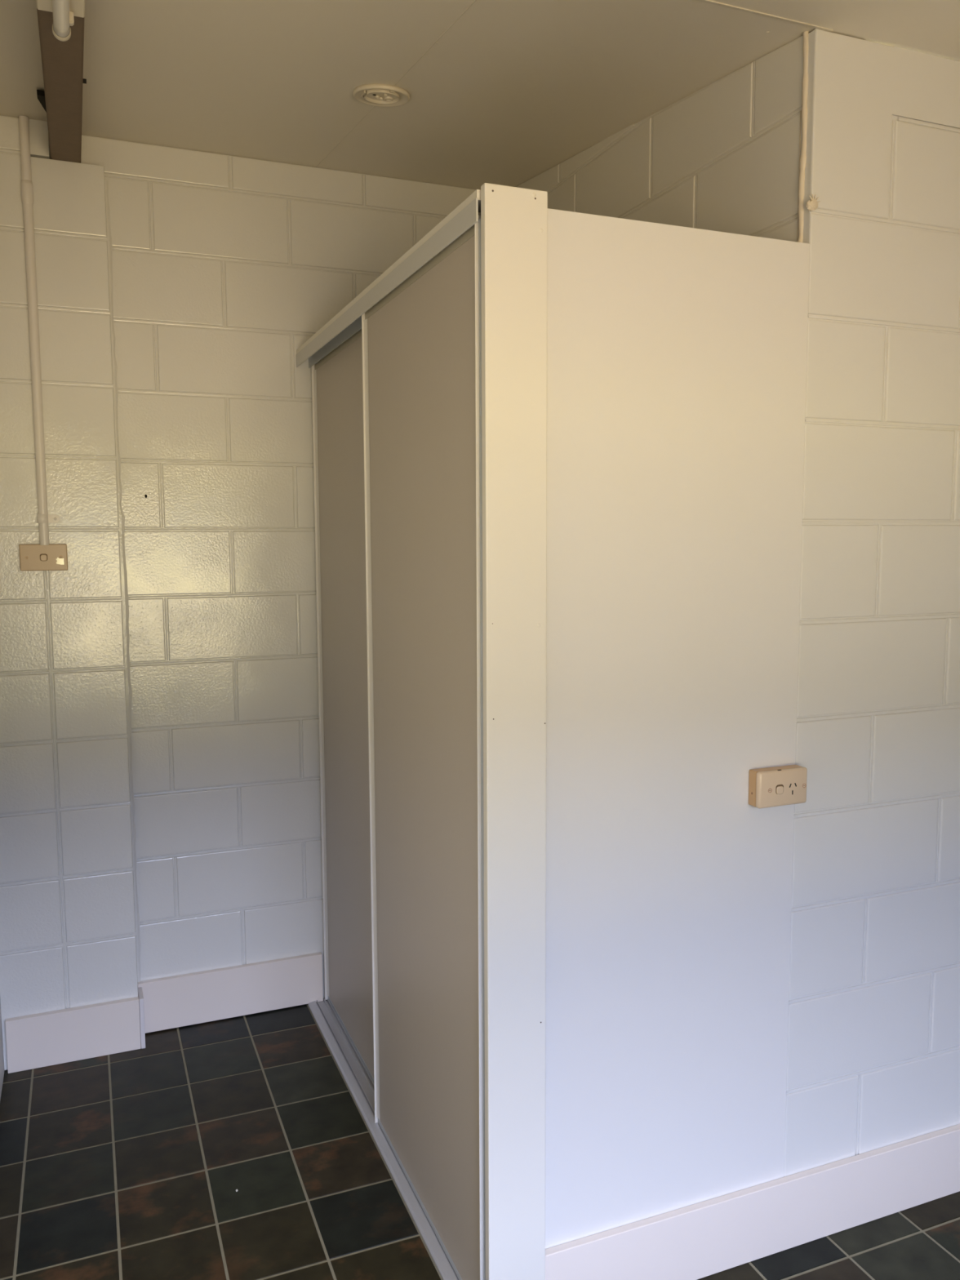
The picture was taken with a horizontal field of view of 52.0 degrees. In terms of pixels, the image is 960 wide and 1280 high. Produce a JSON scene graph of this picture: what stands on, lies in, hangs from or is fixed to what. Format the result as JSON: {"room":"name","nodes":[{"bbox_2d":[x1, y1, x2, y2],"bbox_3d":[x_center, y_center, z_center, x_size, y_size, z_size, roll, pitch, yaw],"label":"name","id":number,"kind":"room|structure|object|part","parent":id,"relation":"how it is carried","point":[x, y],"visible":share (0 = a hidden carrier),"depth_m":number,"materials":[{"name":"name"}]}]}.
{"room":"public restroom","nodes":[
{"label":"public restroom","id":0,"kind":"room"},
{"bbox_2d":[0,996,4,1099],"bbox_3d":[-0.705,0.108,0.862,0.142,2.638,3.916,-3,6,-22],"label":"wall","id":1,"kind":"structure","parent":0,"point":[2,1056],"depth_m":2.77,"materials":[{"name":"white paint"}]},
{"bbox_2d":[0,115,68,1070],"bbox_3d":[-1.326,-0.090,2.833,0.274,2.642,0.224,-3,6,-22],"label":"wall","id":2,"kind":"structure","parent":0,"point":[32,975],"depth_m":2.75,"materials":[{"name":"paint"}]},
{"bbox_2d":[18,115,60,545],"bbox_3d":[-1.197,-0.827,2.676,0.059,1.131,0.030,-3,6,-22],"label":"conduit pipe","id":3,"kind":"object","parent":2,"relation":"attached to","point":[43,518],"visible":1,"depth_m":2.66,"materials":[{"name":"white paint"}]},
{"bbox_2d":[18,543,67,570],"bbox_3d":[-1.211,-0.229,2.732,0.121,0.073,0.022,-3,6,-22],"label":"light switch","id":4,"kind":"object","parent":2,"relation":"attached to","point":[32,557],"visible":1,"depth_m":2.73,"materials":[{"name":"brown plastic"}]},
{"bbox_2d":[30,156,141,1008],"bbox_3d":[-1.134,-0.043,2.851,0.228,2.542,0.104,-3,6,-22],"label":"wall pier","id":5,"kind":"object","parent":2,"relation":"attached to","point":[89,606],"depth_m":2.80,"materials":[{"name":"paint"}]},
{"bbox_2d":[48,134,476,999],"bbox_3d":[-0.558,-0.133,3.185,1.625,2.649,0.142,-3,6,-22],"label":"wall","id":6,"kind":"structure","parent":0,"point":[224,266],"depth_m":3.01,"materials":[{"name":"brick"}]},
{"bbox_2d":[4,951,323,1073],"bbox_3d":[-0.936,1.133,3.025,0.934,0.165,0.106,-3,6,-22],"label":"baseboard","id":7,"kind":"structure","parent":6,"relation":"attached to","point":[220,993],"depth_m":3.04,"materials":[{"name":"white paint"}]},
{"bbox_2d":[0,0,959,190],"bbox_3d":[1.174,-1.137,1.546,4.400,0.608,4.300,-3,6,-22],"label":"ceiling","id":8,"kind":"structure","parent":0,"point":[502,92],"depth_m":2.15,"materials":[{"name":"beige paint"}]},
{"bbox_2d":[36,8,86,163],"bbox_3d":[-0.412,-0.957,0.920,0.104,0.549,3.980,-3,6,-22],"label":"ceiling beam","id":9,"kind":"structure","parent":8,"relation":"attached to","point":[62,62],"depth_m":2.08,"materials":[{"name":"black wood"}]},
{"bbox_2d":[35,0,84,41],"bbox_3d":[-0.486,-0.932,1.125,0.075,0.179,1.276,-3,6,-22],"label":"light","id":10,"kind":"object","parent":9,"relation":"attached to","point":[64,11],"visible":1,"depth_m":1.64,"materials":[{"name":"beige plastic"}]},
{"bbox_2d":[352,83,409,106],"bbox_3d":[-0.233,-1.289,2.329,0.135,0.025,0.135,2,6,23],"label":"recessed light","id":11,"kind":"object","parent":8,"relation":"in","point":[374,95],"visible":1,"depth_m":2.32,"materials":[{"name":"beige"}]},
{"bbox_3d":[-0.218,-1.290,2.346,0.021,0.006,0.021,-3,13,-22],"label":"terminal post","id":12,"kind":"part","parent":11,"relation":"part of","materials":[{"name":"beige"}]},
{"bbox_2d":[0,999,959,1279],"bbox_3d":[1.186,1.390,1.802,4.400,0.120,4.300,-3,6,-22],"label":"floor","id":13,"kind":"structure","parent":0,"point":[131,1165],"depth_m":2.31,"materials":[{"name":"tile"}]},
{"bbox_2d":[295,182,809,1279],"bbox_3d":[0.039,0.203,2.562,0.710,2.101,1.520,-3,6,-22],"label":"closet","id":14,"kind":"object","parent":13,"relation":"on","point":[558,455],"visible":0.99,"depth_m":1.90,"materials":[{"name":"white paint"}]},
{"bbox_3d":[-0.360,-0.812,2.678,0.013,0.032,0.769,-3,6,-22],"label":"rail","id":15,"kind":"part","parent":14,"relation":"part of","materials":[{"name":"beige metal"}]},
{"bbox_3d":[-0.357,0.203,2.783,0.009,2.008,0.761,-3,6,-22],"label":"door panel","id":16,"kind":"part","parent":14,"relation":"part of","materials":[{"name":"beige wood"}]},
{"bbox_3d":[-0.350,1.209,2.881,0.013,0.014,0.772,-3,6,-22],"label":"rail","id":17,"kind":"part","parent":14,"relation":"part of","materials":[{"name":"grey metal"}]},
{"bbox_3d":[-0.234,-0.819,2.362,0.110,0.016,1.495,-3,6,-22],"label":"head rail","id":18,"kind":"part","parent":14,"relation":"part of","materials":[{"name":"white metal"}]},
{"bbox_3d":[-0.123,1.275,2.216,0.013,0.014,0.727,-3,6,-22],"label":"rail","id":19,"kind":"part","parent":14,"relation":"part of","materials":[{"name":"grey metal"}]},
{"bbox_3d":[-0.133,-0.746,2.013,0.013,0.032,0.724,-3,6,-22],"label":"rail","id":20,"kind":"part","parent":14,"relation":"part of","materials":[{"name":"beige metal"}]},
{"bbox_3d":[-0.131,0.269,2.119,0.009,2.008,0.716,-3,6,-22],"label":"door panel","id":21,"kind":"part","parent":14,"relation":"part of","materials":[{"name":"beige"}]},
{"bbox_3d":[0.063,0.283,1.767,0.116,2.101,0.019,-3,6,-22],"label":"corner post","id":22,"kind":"part","parent":14,"relation":"part of","materials":[{"name":"white paint"}]},
{"bbox_3d":[0.371,0.277,1.912,0.584,2.080,0.018,-3,6,-22],"label":"panel","id":23,"kind":"part","parent":14,"relation":"part of","materials":[{"name":"white paint"}]},
{"bbox_2d":[748,764,807,808],"bbox_3d":[0.599,0.294,1.975,0.119,0.074,0.040,-3,6,-22],"label":"power outlet","id":24,"kind":"object","parent":14,"relation":"attached to","point":[776,786],"visible":1,"depth_m":1.96,"materials":[{"name":"brown plastic"}]},
{"bbox_2d":[515,32,809,241],"bbox_3d":[0.423,-0.090,2.714,0.140,2.649,1.474,-3,6,-22],"label":"wall","id":25,"kind":"structure","parent":0,"point":[723,157],"depth_m":2.19,"materials":[{"name":"white paint"}]},
{"bbox_2d":[796,31,820,242],"bbox_3d":[0.637,-0.967,1.904,0.030,0.405,0.047,-3,6,-22],"label":"conduit","id":26,"kind":"object","parent":25,"relation":"attached to","point":[812,204],"depth_m":1.91,"materials":[{"name":"beige"}]},
{"bbox_2d":[783,28,959,1177],"bbox_3d":[1.847,0.013,2.490,2.605,2.476,0.026,-3,6,-22],"label":"wall","id":27,"kind":"structure","parent":0,"point":[873,1049],"depth_m":2.06,"materials":[{"name":"paint"}]},
{"bbox_2d":[545,1124,959,1279],"bbox_3d":[1.530,1.185,2.454,3.039,0.155,0.018,-3,6,-22],"label":"baseboard","id":28,"kind":"structure","parent":27,"relation":"attached to","point":[695,1242],"depth_m":2.07,"materials":[{"name":"white paint"}]}
]}

